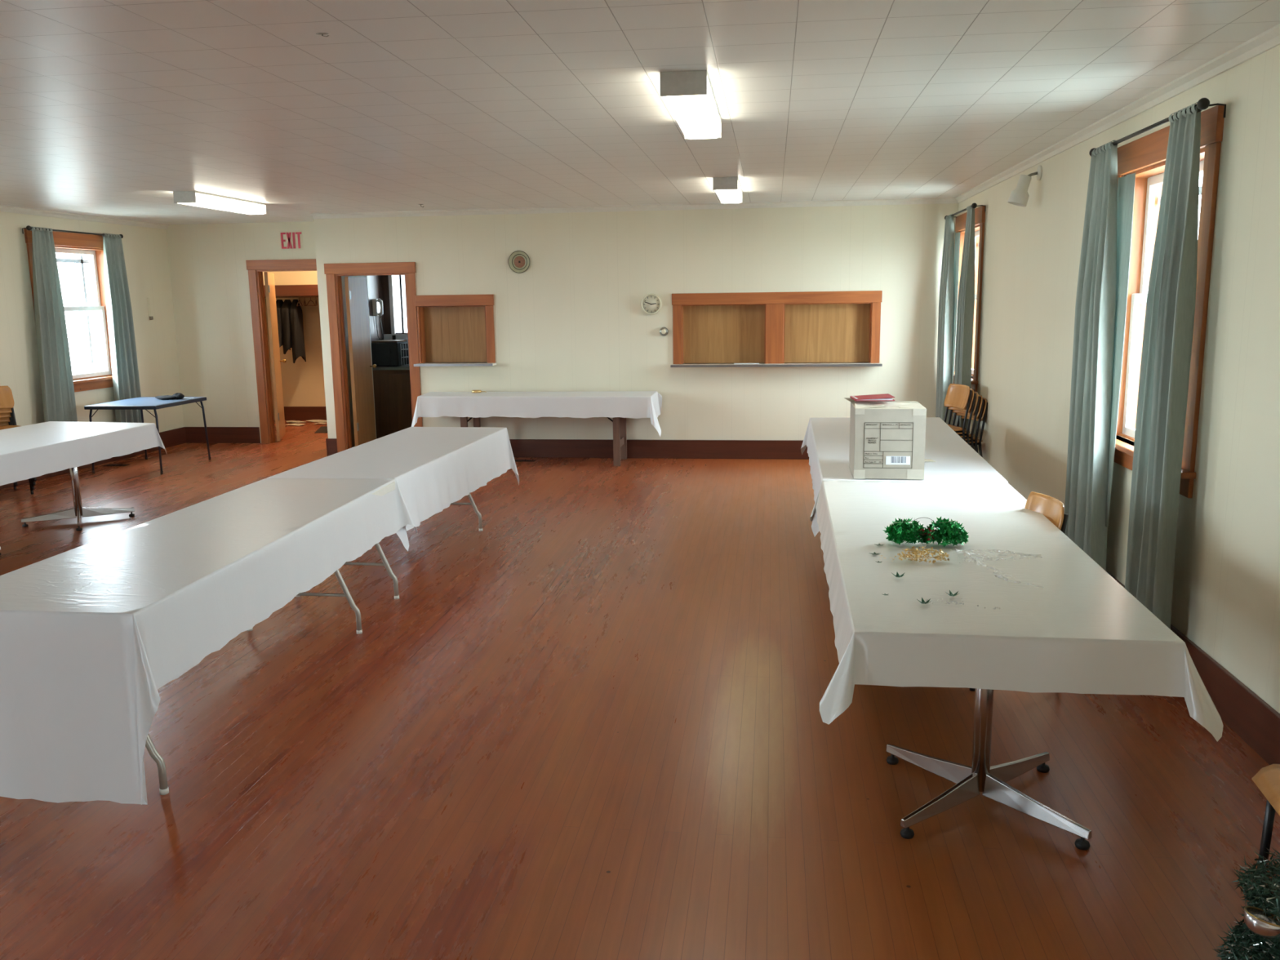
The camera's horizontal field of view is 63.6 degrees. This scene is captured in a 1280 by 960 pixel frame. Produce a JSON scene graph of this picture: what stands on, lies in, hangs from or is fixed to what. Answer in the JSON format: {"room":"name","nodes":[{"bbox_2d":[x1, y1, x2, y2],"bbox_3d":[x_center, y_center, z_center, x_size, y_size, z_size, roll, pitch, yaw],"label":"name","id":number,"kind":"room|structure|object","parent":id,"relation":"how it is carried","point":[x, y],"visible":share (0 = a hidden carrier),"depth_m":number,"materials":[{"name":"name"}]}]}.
{"room":"event hall","nodes":[
{"label":"event hall","id":0,"kind":"room"},
{"bbox_2d":[0,211,275,432],"bbox_3d":[-6.800,-0.556,5.947,0.200,2.700,20.100,1,10,7],"label":"wall","id":1,"kind":"structure","parent":0,"point":[145,250],"depth_m":11.47,"materials":[{"name":"paint"}]},
{"bbox_2d":[23,228,113,391],"bbox_3d":[-6.103,-1.806,11.102,0.260,1.680,1.420,1,10,7],"label":"window","id":2,"kind":"structure","parent":1,"relation":"in","point":[91,245],"depth_m":11.44,"materials":[{"name":"orange wood"}]},
{"bbox_2d":[22,225,123,238],"bbox_3d":[-5.973,-2.600,10.892,0.131,0.074,1.519,1,10,7],"label":"curtain rod","id":3,"kind":"object","parent":2,"relation":"attached to","point":[28,228],"visible":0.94,"depth_m":10.77,"materials":[{"name":"metal"}]},
{"bbox_2d":[31,226,77,422],"bbox_3d":[-5.993,-1.342,10.491,0.113,2.397,0.523,1,10,7],"label":"curtain","id":4,"kind":"object","parent":3,"relation":"hanging from","point":[59,403],"visible":0.84,"depth_m":10.47,"materials":[{"name":"green fabric"}]},
{"bbox_2d":[102,233,142,422],"bbox_3d":[-5.849,-1.543,11.612,0.114,2.397,0.443,1,10,7],"label":"curtain","id":5,"kind":"object","parent":3,"relation":"hanging from","point":[124,363],"visible":0.78,"depth_m":11.58,"materials":[{"name":"green fabric"}]},
{"bbox_2d":[0,204,168,229],"bbox_3d":[-6.880,-1.601,4.275,0.045,0.055,17.180,1,10,7],"label":"trim","id":6,"kind":"structure","parent":1,"relation":"attached to","point":[2,208],"depth_m":11.04,"materials":[{"name":"white paint"}]},
{"bbox_2d":[0,426,186,489],"bbox_3d":[-6.857,0.929,4.726,0.020,0.205,17.180,1,10,7],"label":"baseboard","id":7,"kind":"structure","parent":1,"relation":"attached to","point":[171,437],"depth_m":12.22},
{"bbox_2d":[146,297,153,319],"bbox_3d":[-5.858,-2.049,12.338,0.030,0.260,0.040,1,10,7],"label":"wall hook","id":8,"kind":"object","parent":1,"relation":"attached to","point":[148,299],"visible":1,"depth_m":12.34,"materials":[{"name":"beige plastic"}]},
{"bbox_2d":[166,221,315,443],"bbox_3d":[-4.621,-1.804,12.806,2.370,2.700,0.120,1,10,7],"label":"wall","id":9,"kind":"structure","parent":0,"point":[210,281],"depth_m":12.78,"materials":[{"name":"paint"}]},
{"bbox_2d":[185,426,260,443],"bbox_3d":[-5.277,-0.569,13.040,0.990,0.205,0.020,1,10,7],"label":"baseboard","id":10,"kind":"structure","parent":9,"relation":"attached to","point":[193,434],"depth_m":13.03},
{"bbox_2d":[245,258,316,443],"bbox_3d":[-4.270,-1.644,13.152,1.198,2.255,0.884,1,10,7],"label":"door","id":11,"kind":"structure","parent":9,"relation":"in","point":[265,266],"depth_m":12.83,"materials":[{"name":"orange wood"}]},
{"bbox_2d":[279,230,303,250],"bbox_3d":[-4.223,-2.901,12.493,0.290,0.230,0.007,1,10,7],"label":"exit sign","id":12,"kind":"object","parent":9,"relation":"attached to","point":[289,240],"visible":1,"depth_m":12.49,"materials":[{"name":"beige plastic"}]},
{"bbox_2d":[268,271,325,406],"bbox_3d":[-4.374,-2.231,15.196,2.250,2.700,0.120,1,10,7],"label":"wall","id":13,"kind":"structure","parent":0,"point":[302,381],"depth_m":15.30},
{"bbox_2d":[263,284,318,297],"bbox_3d":[-4.496,-2.697,14.719,2.080,0.173,0.640,1,10,7],"label":"shelf","id":14,"kind":"object","parent":13,"relation":"attached to","point":[281,291],"visible":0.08,"depth_m":14.45,"materials":[{"name":"brown wood"}]},
{"bbox_2d":[275,299,290,350],"bbox_3d":[-5.165,-2.226,14.850,0.187,0.732,0.533,-2,10,-7],"label":"coat","id":15,"kind":"object","parent":14,"relation":"hanging from","point":[279,303],"visible":0.38,"depth_m":14.64,"materials":[{"name":"black fabric"}]},
{"bbox_2d":[280,299,292,354],"bbox_3d":[-5.045,-2.205,14.838,0.187,0.772,0.533,-2,10,-7],"label":"coat","id":16,"kind":"object","parent":14,"relation":"hanging from","point":[285,309],"visible":0.72,"depth_m":14.63,"materials":[{"name":"black fabric"}]},
{"label":"hanger","id":17,"kind":"object","parent":14,"relation":"hanging from","visible":0},
{"bbox_2d":[289,299,306,363],"bbox_3d":[-4.926,-2.140,14.834,0.155,0.902,0.533,-2,10,-7],"label":"coat","id":18,"kind":"object","parent":17,"relation":"hanging from","point":[295,312],"visible":0.99,"depth_m":14.68,"materials":[{"name":"black fabric"}]},
{"bbox_2d":[284,406,326,420],"bbox_3d":[-4.425,-0.991,15.354,2.090,0.205,0.020,1,10,7],"label":"baseboard","id":19,"kind":"structure","parent":13,"relation":"attached to","point":[291,413],"depth_m":15.42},
{"bbox_2d":[341,275,376,447],"bbox_3d":[-3.443,-1.713,12.205,0.120,2.700,1.030,1,10,7],"label":"wall","id":20,"kind":"structure","parent":0,"point":[342,277],"depth_m":12.09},
{"bbox_2d":[325,438,328,456],"bbox_3d":[-3.512,-0.463,12.305,0.020,0.205,1.050,1,10,7],"label":"baseboard","id":21,"kind":"structure","parent":20,"relation":"attached to","point":[326,443],"depth_m":11.79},
{"bbox_2d":[367,275,402,356],"bbox_3d":[-3.471,-2.008,13.871,0.120,2.700,2.320,1,10,7],"label":"wall","id":22,"kind":"structure","parent":0,"point":[374,283],"depth_m":13.55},
{"bbox_2d":[372,297,383,340],"bbox_3d":[-3.396,-2.089,13.478,0.125,0.563,0.180,1,10,7],"label":"wall phone","id":23,"kind":"object","parent":22,"relation":"attached to","point":[377,304],"visible":0.98,"depth_m":13.39,"materials":[{"name":"plastic"}]},
{"bbox_2d":[381,275,407,333],"bbox_3d":[0.071,-1.977,13.420,7.020,2.700,0.120,1,10,7],"label":"wall","id":24,"kind":"structure","parent":0,"point":[385,291],"depth_m":13.75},
{"bbox_2d":[383,333,408,342],"bbox_3d":[-2.106,-1.886,13.635,2.650,0.105,0.040,1,10,7],"label":"trim","id":25,"kind":"structure","parent":24,"relation":"attached to","point":[386,336],"depth_m":13.76,"materials":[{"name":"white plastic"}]},
{"bbox_2d":[388,275,407,333],"bbox_3d":[-2.580,-2.461,13.631,1.500,1.050,0.075,1,10,7],"label":"window","id":26,"kind":"structure","parent":24,"relation":"in","point":[402,277],"depth_m":13.72,"materials":[{"name":"glass"}]},
{"bbox_2d":[401,275,407,332],"bbox_3d":[-2.519,-2.447,13.634,1.280,0.960,0.012,1,10,7],"label":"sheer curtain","id":27,"kind":"object","parent":26,"relation":"hanging from","point":[404,321],"depth_m":13.74,"materials":[{"name":"white fabric"}]},
{"bbox_2d":[313,203,959,442],"bbox_3d":[-0.153,-1.583,11.216,6.900,2.700,0.120,1,10,7],"label":"wall","id":28,"kind":"structure","parent":0,"point":[575,320],"depth_m":11.10,"materials":[{"name":"paint"}]},
{"bbox_2d":[327,438,337,455],"bbox_3d":[-3.510,-0.372,11.793,0.115,0.205,0.020,1,10,7],"label":"baseboard","id":29,"kind":"structure","parent":28,"relation":"attached to","point":[332,442],"depth_m":11.78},
{"bbox_2d":[324,262,422,452],"bbox_3d":[-2.918,-1.395,11.918,1.044,2.160,0.786,1,10,7],"label":"door","id":30,"kind":"structure","parent":28,"relation":"in","point":[356,287],"depth_m":11.65,"materials":[{"name":"orange wood"}]},
{"bbox_2d":[413,293,496,366],"bbox_3d":[-2.031,-1.650,11.364,0.891,0.769,0.310,1,10,7],"label":"hatch","id":31,"kind":"object","parent":28,"relation":"attached to","point":[457,331],"visible":0.98,"depth_m":11.49,"materials":[{"name":"orange wood"}]},
{"bbox_2d":[417,362,496,365],"bbox_3d":[-2.027,-1.284,11.424,0.885,0.020,0.290,1,10,7],"label":"shelf","id":32,"kind":"object","parent":31,"relation":"attached to","point":[420,363],"depth_m":11.30,"materials":[{"name":"white paint"}]},
{"bbox_2d":[508,250,529,273],"bbox_3d":[-1.304,-2.357,11.148,0.238,0.238,0.028,1,10,7],"label":"decorative plate","id":33,"kind":"object","parent":28,"relation":"attached to","point":[518,260],"visible":1,"depth_m":11.15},
{"bbox_2d":[311,197,957,218],"bbox_3d":[-0.181,-2.870,10.904,6.900,0.055,0.045,1,10,7],"label":"trim","id":34,"kind":"structure","parent":28,"relation":"attached to","point":[931,200],"depth_m":10.88,"materials":[{"name":"white paint"}]},
{"bbox_2d":[640,293,662,315],"bbox_3d":[0.122,-1.883,11.043,0.224,0.224,0.040,1,10,7],"label":"wall clock","id":35,"kind":"object","parent":28,"relation":"attached to","point":[651,304],"visible":1,"depth_m":11.03,"materials":[{"name":"beige plastic"}]},
{"bbox_2d":[509,439,808,459],"bbox_3d":[0.411,-0.337,11.295,5.740,0.205,0.020,1,10,7],"label":"baseboard","id":36,"kind":"structure","parent":28,"relation":"attached to","point":[521,448],"depth_m":11.31,"materials":[{"name":"wood"}]},
{"bbox_2d":[659,327,668,336],"bbox_3d":[0.256,-1.594,11.076,0.096,0.096,0.044,1,10,7],"label":"thermostat","id":37,"kind":"object","parent":28,"relation":"attached to","point":[664,331],"visible":1,"depth_m":11.06,"materials":[{"name":"silver metal"}]},
{"bbox_2d":[670,290,882,367],"bbox_3d":[1.434,-1.597,10.927,2.206,0.774,0.310,1,10,7],"label":"hatch","id":38,"kind":"object","parent":28,"relation":"attached to","point":[766,329],"visible":0.99,"depth_m":11.01,"materials":[{"name":"orange wood"}]},
{"bbox_2d":[671,362,880,364],"bbox_3d":[1.438,-1.229,10.987,2.200,0.020,0.290,1,10,7],"label":"shelf","id":39,"kind":"object","parent":38,"relation":"attached to","point":[674,363],"depth_m":10.97,"materials":[{"name":"white paint"}]},
{"bbox_2d":[0,420,1279,959],"bbox_3d":[-2.096,0.881,5.497,9.670,0.100,20.300,1,10,7],"label":"floor","id":40,"kind":"structure","parent":0,"point":[586,722],"depth_m":3.81,"materials":[{"name":"wood"}]},
{"bbox_2d":[0,422,33,493],"bbox_3d":[-5.979,-0.266,9.598,0.448,0.831,0.423,6,12,35],"label":"chair","id":41,"kind":"object","parent":40,"relation":"on","point":[2,424],"visible":0.19,"depth_m":9.75,"materials":[{"name":"brown wood"}]},
{"bbox_2d":[0,417,35,489],"bbox_3d":[-5.955,-0.308,9.573,0.448,0.831,0.423,6,12,35],"label":"chair","id":42,"kind":"object","parent":41,"relation":"on","point":[6,419],"visible":0.16,"depth_m":9.73,"materials":[{"name":"brown wood"}]},
{"bbox_2d":[0,413,35,485],"bbox_3d":[-5.931,-0.349,9.548,0.448,0.831,0.423,6,12,35],"label":"chair","id":43,"kind":"object","parent":42,"relation":"on","point":[2,415],"visible":0.21,"depth_m":9.70,"materials":[{"name":"brown wood"}]},
{"bbox_2d":[0,408,36,480],"bbox_3d":[-5.907,-0.391,9.523,0.448,0.831,0.423,6,12,35],"label":"chair","id":44,"kind":"object","parent":43,"relation":"on","point":[4,410],"visible":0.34,"depth_m":9.68,"materials":[{"name":"brown wood"}]},
{"bbox_2d":[0,385,19,430],"bbox_3d":[-5.883,-0.432,9.498,0.448,0.831,0.423,6,12,35],"label":"chair","id":45,"kind":"object","parent":44,"relation":"on","point":[6,401],"visible":0.32,"depth_m":9.66,"materials":[{"name":"brown wood"}]},
{"bbox_2d":[0,466,134,555],"bbox_3d":[-4.811,0.092,7.753,1.000,0.738,2.400,1,10,7],"label":"pedestal table","id":46,"kind":"object","parent":40,"relation":"on","point":[78,511],"visible":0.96,"depth_m":8.39,"materials":[{"name":"silver metal"}]},
{"bbox_2d":[0,421,167,485],"bbox_3d":[-4.823,-0.144,7.728,1.232,0.278,2.782,1,10,7],"label":"tablecloth","id":47,"kind":"object","parent":46,"relation":"on","point":[36,450],"visible":1,"depth_m":7.96,"materials":[{"name":"fabric"}]},
{"bbox_2d":[102,464,129,466],"bbox_3d":[-5.771,-0.164,11.364,0.260,0.007,0.100,1,10,7],"label":"floor vent","id":48,"kind":"object","parent":40,"relation":"in","point":[105,464],"visible":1,"depth_m":11.34,"materials":[{"name":"metal"}]},
{"bbox_2d":[84,396,211,474],"bbox_3d":[-5.315,-0.501,11.204,0.810,0.715,0.980,1,10,7],"label":"table","id":49,"kind":"object","parent":40,"relation":"on","point":[141,403],"visible":0.96,"depth_m":10.88,"materials":[{"name":"blue plastic"}]},
{"bbox_2d":[155,392,184,399],"bbox_3d":[-5.154,-0.915,11.272,0.316,0.070,0.174,1,10,7],"label":"knit hat","id":50,"kind":"object","parent":49,"relation":"on","point":[178,395],"visible":1,"depth_m":11.24,"materials":[{"name":"black fabric"}]},
{"bbox_2d":[145,481,395,795],"bbox_3d":[-1.905,0.585,4.764,0.730,0.735,2.480,1,10,7],"label":"folding table","id":51,"kind":"object","parent":40,"relation":"on","point":[164,788],"visible":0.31,"depth_m":5.46,"materials":[{"name":"white paint"}]},
{"bbox_2d":[0,478,417,804],"bbox_3d":[-1.918,0.544,4.766,0.981,0.675,2.736,1,10,7],"label":"tablecloth","id":52,"kind":"object","parent":51,"relation":"on","point":[91,633],"visible":1,"depth_m":3.67,"materials":[{"name":"fabric"}]},
{"bbox_2d":[286,420,304,422],"bbox_3d":[-5.055,-0.861,15.144,0.336,0.028,0.161,1,10,7],"label":"paper litter","id":53,"kind":"object","parent":40,"relation":"on","point":[287,421],"visible":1,"depth_m":15.12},
{"bbox_2d":[287,423,306,426],"bbox_3d":[-4.934,-0.798,14.786,0.308,0.029,0.118,2,10,13],"label":"paper litter","id":54,"kind":"object","parent":40,"relation":"on","point":[297,424],"visible":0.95,"depth_m":14.75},
{"bbox_2d":[305,419,326,422],"bbox_3d":[-4.716,-0.875,15.202,0.404,0.028,0.177,3,11,21],"label":"paper litter","id":55,"kind":"object","parent":40,"relation":"on","point":[311,420],"visible":0.7,"depth_m":15.18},
{"bbox_2d":[314,426,327,433],"bbox_3d":[-4.175,-0.706,14.287,0.560,0.008,0.700,-3,10,-10],"label":"door mat","id":56,"kind":"object","parent":40,"relation":"on","point":[322,428],"visible":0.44,"depth_m":14.19,"materials":[{"name":"black rubber"}]},
{"bbox_2d":[295,493,482,599],"bbox_3d":[-1.624,0.154,7.175,0.710,0.732,2.290,1,10,7],"label":"folding table","id":57,"kind":"object","parent":40,"relation":"on","point":[385,563],"visible":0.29,"depth_m":6.12,"materials":[{"name":"white paint"}]},
{"bbox_2d":[266,426,519,551],"bbox_3d":[-1.605,0.017,7.170,0.977,0.480,2.540,1,10,7],"label":"tablecloth","id":58,"kind":"object","parent":57,"relation":"on","point":[433,468],"visible":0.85,"depth_m":6.88,"materials":[{"name":"fabric"}]},
{"bbox_2d":[372,364,412,436],"bbox_3d":[-2.081,-1.041,13.450,2.740,0.905,0.610,1,10,7],"label":"cabinet","id":59,"kind":"object","parent":40,"relation":"on","point":[392,384],"depth_m":13.30,"materials":[{"name":"brown wood"}]},
{"bbox_2d":[371,341,408,365],"bbox_3d":[-3.266,-1.653,13.482,0.350,0.300,0.412,1,10,7],"label":"microwave","id":60,"kind":"object","parent":59,"relation":"on","point":[383,353],"visible":0.84,"depth_m":13.29,"materials":[{"name":"black plastic"}]},
{"bbox_2d":[371,339,407,342],"bbox_3d":[-3.268,-1.812,13.460,0.340,0.020,0.380,1,10,7],"label":"tray","id":61,"kind":"object","parent":60,"relation":"on","point":[382,340],"visible":1,"depth_m":13.30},
{"bbox_2d":[372,364,409,369],"bbox_3d":[-2.087,-1.470,13.374,2.740,0.035,0.610,1,10,7],"label":"countertop","id":62,"kind":"structure","parent":59,"relation":"on","point":[379,367],"depth_m":13.23,"materials":[{"name":"silver metal"}]},
{"bbox_2d":[400,342,409,366],"bbox_3d":[-2.918,-1.641,13.415,0.267,0.297,0.368,1,10,7],"label":"dish rack","id":63,"kind":"object","parent":59,"relation":"on","point":[403,349],"visible":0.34,"depth_m":13.25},
{"bbox_2d":[514,459,536,462],"bbox_3d":[-1.304,-0.213,11.292,0.320,0.007,0.100,1,10,7],"label":"floor vent","id":64,"kind":"object","parent":40,"relation":"in","point":[524,460],"visible":0.69,"depth_m":11.27,"materials":[{"name":"metal"}]},
{"bbox_2d":[460,417,626,466],"bbox_3d":[-1.067,-0.562,11.153,2.440,0.738,0.550,1,10,7],"label":"folding table","id":65,"kind":"object","parent":40,"relation":"on","point":[620,435],"visible":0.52,"depth_m":10.96,"materials":[{"name":"brown wood"}]},
{"bbox_2d":[411,391,662,436],"bbox_3d":[-1.085,-0.712,11.038,2.707,0.410,0.764,1,10,7],"label":"tablecloth","id":66,"kind":"object","parent":65,"relation":"on","point":[624,404],"visible":1,"depth_m":10.80,"materials":[{"name":"fabric"}]},
{"bbox_2d":[471,390,485,392],"bbox_3d":[-1.771,-0.974,11.308,0.154,0.022,0.112,-5,11,-21],"label":"roll","id":67,"kind":"object","parent":66,"relation":"on","point":[473,391],"visible":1,"depth_m":11.26,"materials":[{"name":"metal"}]},
{"bbox_2d":[961,397,987,457],"bbox_3d":[2.825,-0.322,9.230,0.448,0.831,0.423,-2,10,-9],"label":"chair","id":68,"kind":"object","parent":40,"relation":"on","point":[985,403],"visible":0.18,"depth_m":9.04,"materials":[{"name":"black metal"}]},
{"bbox_2d":[955,394,984,453],"bbox_3d":[2.785,-0.348,9.219,0.448,0.831,0.423,-2,10,-9],"label":"chair","id":69,"kind":"object","parent":68,"relation":"on","point":[981,400],"visible":0.2,"depth_m":9.04,"materials":[{"name":"brown wood"}]},
{"bbox_2d":[952,391,980,448],"bbox_3d":[2.745,-0.374,9.208,0.448,0.831,0.423,-2,10,-9],"label":"chair","id":70,"kind":"object","parent":69,"relation":"on","point":[977,398],"visible":0.27,"depth_m":9.03,"materials":[{"name":"brown wood"}]},
{"bbox_2d":[947,388,976,444],"bbox_3d":[2.705,-0.400,9.197,0.448,0.831,0.423,-2,10,-9],"label":"chair","id":71,"kind":"object","parent":70,"relation":"on","point":[973,395],"visible":0.26,"depth_m":9.02,"materials":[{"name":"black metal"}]},
{"bbox_2d":[943,383,972,441],"bbox_3d":[2.665,-0.426,9.187,0.448,0.831,0.423,-2,10,-9],"label":"chair","id":72,"kind":"object","parent":71,"relation":"on","point":[957,396],"visible":0.49,"depth_m":9.18,"materials":[{"name":"brown wood"}]},
{"bbox_2d":[885,688,1092,849],"bbox_3d":[1.306,0.602,4.410,0.910,0.738,2.550,1,10,8],"label":"pedestal table","id":73,"kind":"object","parent":40,"relation":"on","point":[991,780],"visible":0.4,"depth_m":3.53,"materials":[{"name":"silver metal"}]},
{"bbox_2d":[809,480,1223,741],"bbox_3d":[1.299,0.365,4.343,1.188,0.262,2.823,1,10,7],"label":"tablecloth","id":74,"kind":"object","parent":73,"relation":"on","point":[1032,611],"visible":0.98,"depth_m":3.33,"materials":[{"name":"fabric"}]},
{"bbox_2d":[892,572,905,577],"bbox_3d":[0.923,0.340,3.687,0.049,0.016,0.048,1,10,7],"label":"star","id":75,"kind":"object","parent":74,"relation":"on","point":[897,574],"visible":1,"depth_m":3.69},
{"bbox_2d":[879,546,949,564],"bbox_3d":[1.040,0.277,3.911,0.264,0.060,0.101,1,10,10],"label":"garland","id":76,"kind":"object","parent":74,"relation":"on","point":[915,553],"visible":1,"depth_m":3.90,"materials":[{"name":"gold metal"}]},
{"bbox_2d":[916,597,931,604],"bbox_3d":[0.927,0.397,3.368,0.048,0.016,0.049,1,10,7],"label":"star","id":77,"kind":"object","parent":74,"relation":"on","point":[922,602],"visible":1,"depth_m":3.37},
{"bbox_2d":[882,516,968,546],"bbox_3d":[1.156,0.205,4.169,0.341,0.119,0.154,1,10,7],"label":"garland","id":78,"kind":"object","parent":74,"relation":"on","point":[900,531],"visible":1,"depth_m":4.15,"materials":[{"name":"green plastic"}]},
{"bbox_2d":[945,590,959,596],"bbox_3d":[1.043,0.381,3.447,0.047,0.016,0.049,1,10,7],"label":"star","id":79,"kind":"object","parent":74,"relation":"on","point":[950,592],"visible":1,"depth_m":3.45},
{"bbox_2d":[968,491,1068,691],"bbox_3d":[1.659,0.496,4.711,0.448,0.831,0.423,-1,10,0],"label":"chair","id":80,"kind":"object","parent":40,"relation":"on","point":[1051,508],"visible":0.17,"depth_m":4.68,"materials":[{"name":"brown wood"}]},
{"bbox_2d":[1213,848,1279,959],"bbox_3d":[1.652,1.129,2.575,0.399,0.333,0.393,1,10,7],"label":"tinsel garland","id":81,"kind":"object","parent":40,"relation":"on","point":[1267,899],"visible":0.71,"depth_m":2.59,"materials":[{"name":"green plastic"}]},
{"bbox_2d":[1244,906,1279,939],"bbox_3d":[1.504,1.066,2.482,0.091,0.062,0.090,7,13,37],"label":"bowl","id":82,"kind":"object","parent":81,"relation":"in","point":[1256,922],"visible":1,"depth_m":2.46,"materials":[{"name":"metal"}]},
{"bbox_2d":[1251,764,1279,889],"bbox_3d":[1.871,0.862,2.636,0.448,0.831,0.423,2,10,13],"label":"chair","id":83,"kind":"object","parent":40,"relation":"on","point":[1267,779],"visible":0.67,"depth_m":2.84,"materials":[{"name":"brown wood"}]},
{"bbox_3d":[1.717,0.120,7.092,0.960,0.738,2.880,1,10,8],"label":"pedestal table","id":84,"kind":"object","parent":40,"relation":"on","visible":0},
{"bbox_2d":[800,417,1008,536],"bbox_3d":[1.744,-0.102,7.085,1.224,0.320,3.116,1,10,7],"label":"tablecloth","id":85,"kind":"object","parent":84,"relation":"on","point":[827,440],"visible":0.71,"depth_m":6.52,"materials":[{"name":"fabric"}]},
{"bbox_2d":[844,397,926,479],"bbox_3d":[1.360,-0.247,5.792,0.422,0.422,0.404,1,10,8],"label":"cardboard box","id":86,"kind":"object","parent":85,"relation":"on","point":[887,438],"visible":1,"depth_m":5.60,"materials":[{"name":"white"}]},
{"bbox_2d":[849,393,894,400],"bbox_3d":[1.290,-0.459,5.732,0.216,0.020,0.200,0,10,3],"label":"folder","id":87,"kind":"object","parent":86,"relation":"on","point":[886,397],"visible":1,"depth_m":5.67,"materials":[{"name":"paper"}]},
{"bbox_2d":[924,458,935,462],"bbox_3d":[1.733,-0.119,6.246,0.100,0.004,0.085,1,10,7],"label":"scrap","id":88,"kind":"object","parent":85,"relation":"on","point":[926,460],"visible":0.57,"depth_m":6.21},
{"bbox_2d":[0,0,1279,224],"bbox_3d":[-2.134,-1.875,5.008,9.670,0.100,20.300,1,10,7],"label":"ceiling","id":89,"kind":"structure","parent":0,"point":[109,108],"depth_m":4.86,"materials":[{"name":"paint"}]},
{"bbox_2d":[173,191,266,214],"bbox_3d":[-3.841,-2.546,9.495,0.202,0.102,1.270,1,10,7],"label":"ceiling light","id":90,"kind":"object","parent":89,"relation":"attached to","point":[197,198],"visible":1,"depth_m":9.27,"materials":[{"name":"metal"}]},
{"bbox_2d":[315,32,328,36],"bbox_3d":[-1.145,-1.604,3.721,0.050,0.012,0.029,1,10,7],"label":"ceiling hook","id":91,"kind":"object","parent":89,"relation":"attached to","point":[318,33],"visible":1,"depth_m":3.72,"materials":[{"name":"silver metal"}]},
{"bbox_2d":[659,70,721,139],"bbox_3d":[0.265,-1.811,5.038,0.202,0.102,1.260,1,10,7],"label":"ceiling light","id":92,"kind":"object","parent":89,"relation":"attached to","point":[689,95],"visible":1,"depth_m":4.64,"materials":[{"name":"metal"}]},
{"bbox_2d":[712,177,742,203],"bbox_3d":[0.774,-2.522,9.003,0.202,0.102,1.260,1,10,7],"label":"ceiling light","id":93,"kind":"object","parent":89,"relation":"attached to","point":[728,189],"visible":1,"depth_m":8.46,"materials":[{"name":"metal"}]},
{"bbox_2d":[951,44,1279,713],"bbox_3d":[2.594,-0.473,4.753,0.200,2.700,20.100,1,10,7],"label":"wall","id":94,"kind":"structure","parent":0,"point":[1226,591],"depth_m":4.45,"materials":[{"name":"paint"}]},
{"bbox_2d":[953,204,985,391],"bbox_3d":[3.239,-1.733,9.969,0.260,1.680,1.390,1,10,7],"label":"window","id":95,"kind":"structure","parent":94,"relation":"in","point":[980,213],"depth_m":9.47,"materials":[{"name":"orange wood"}]},
{"bbox_2d":[944,202,986,219],"bbox_3d":[3.071,-2.526,9.776,0.131,0.074,1.509,1,10,7],"label":"curtain rod","id":96,"kind":"object","parent":95,"relation":"attached to","point":[974,205],"visible":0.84,"depth_m":9.36,"materials":[{"name":"metal"}]},
{"bbox_2d":[935,213,959,424],"bbox_3d":[3.103,-1.456,10.429,0.114,2.397,0.499,1,10,7],"label":"curtain","id":97,"kind":"object","parent":96,"relation":"hanging from","point":[948,287],"visible":0.79,"depth_m":10.31,"materials":[{"name":"green fabric"}]},
{"bbox_2d":[953,204,974,431],"bbox_3d":[2.975,-1.278,9.440,0.113,2.397,0.423,1,10,7],"label":"curtain","id":98,"kind":"object","parent":96,"relation":"hanging from","point":[966,301],"visible":0.67,"depth_m":9.29,"materials":[{"name":"green fabric"}]},
{"bbox_2d":[1007,165,1042,206],"bbox_3d":[2.723,-2.082,7.308,0.219,0.282,0.138,1,10,7],"label":"wall spotlight","id":99,"kind":"object","parent":94,"relation":"attached to","point":[1019,196],"visible":1,"depth_m":7.27,"materials":[{"name":"white paint"}]},
{"bbox_2d":[955,23,1279,203],"bbox_3d":[2.207,-1.430,2.608,0.045,0.055,16.150,1,10,7],"label":"trim","id":100,"kind":"structure","parent":94,"relation":"attached to","point":[1269,38],"depth_m":5.05,"materials":[{"name":"white paint"}]},
{"bbox_2d":[1113,105,1224,497],"bbox_3d":[2.614,-0.864,5.120,0.260,1.680,1.400,1,10,7],"label":"window","id":101,"kind":"structure","parent":94,"relation":"in","point":[1148,150],"depth_m":5.22,"materials":[{"name":"orange wood"}]},
{"bbox_2d":[1088,97,1226,156],"bbox_3d":[2.452,-1.663,4.962,0.131,0.074,1.529,1,10,7],"label":"curtain rod","id":102,"kind":"object","parent":101,"relation":"attached to","point":[1202,104],"visible":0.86,"depth_m":4.68,"materials":[{"name":"metal"}]},
{"bbox_2d":[1064,140,1135,570],"bbox_3d":[2.483,-0.592,5.613,0.116,2.397,0.571,1,10,7],"label":"curtain","id":103,"kind":"object","parent":102,"relation":"hanging from","point":[1101,298],"visible":0.91,"depth_m":5.51,"materials":[{"name":"green fabric"}]},
{"bbox_2d":[1124,102,1201,629],"bbox_3d":[2.359,-0.429,4.645,0.118,2.377,0.484,1,10,7],"label":"curtain","id":104,"kind":"object","parent":102,"relation":"hanging from","point":[1169,320],"visible":0.94,"depth_m":4.55,"materials":[{"name":"green fabric"}]},
{"bbox_2d":[1106,570,1279,764],"bbox_3d":[2.254,1.100,3.056,0.020,0.205,16.150,1,10,7],"label":"baseboard","id":105,"kind":"structure","parent":94,"relation":"attached to","point":[1251,717],"depth_m":4.08,"materials":[{"name":"wood"}]},
{"label":"outside","id":106,"kind":"structure","parent":0,"visible":0},
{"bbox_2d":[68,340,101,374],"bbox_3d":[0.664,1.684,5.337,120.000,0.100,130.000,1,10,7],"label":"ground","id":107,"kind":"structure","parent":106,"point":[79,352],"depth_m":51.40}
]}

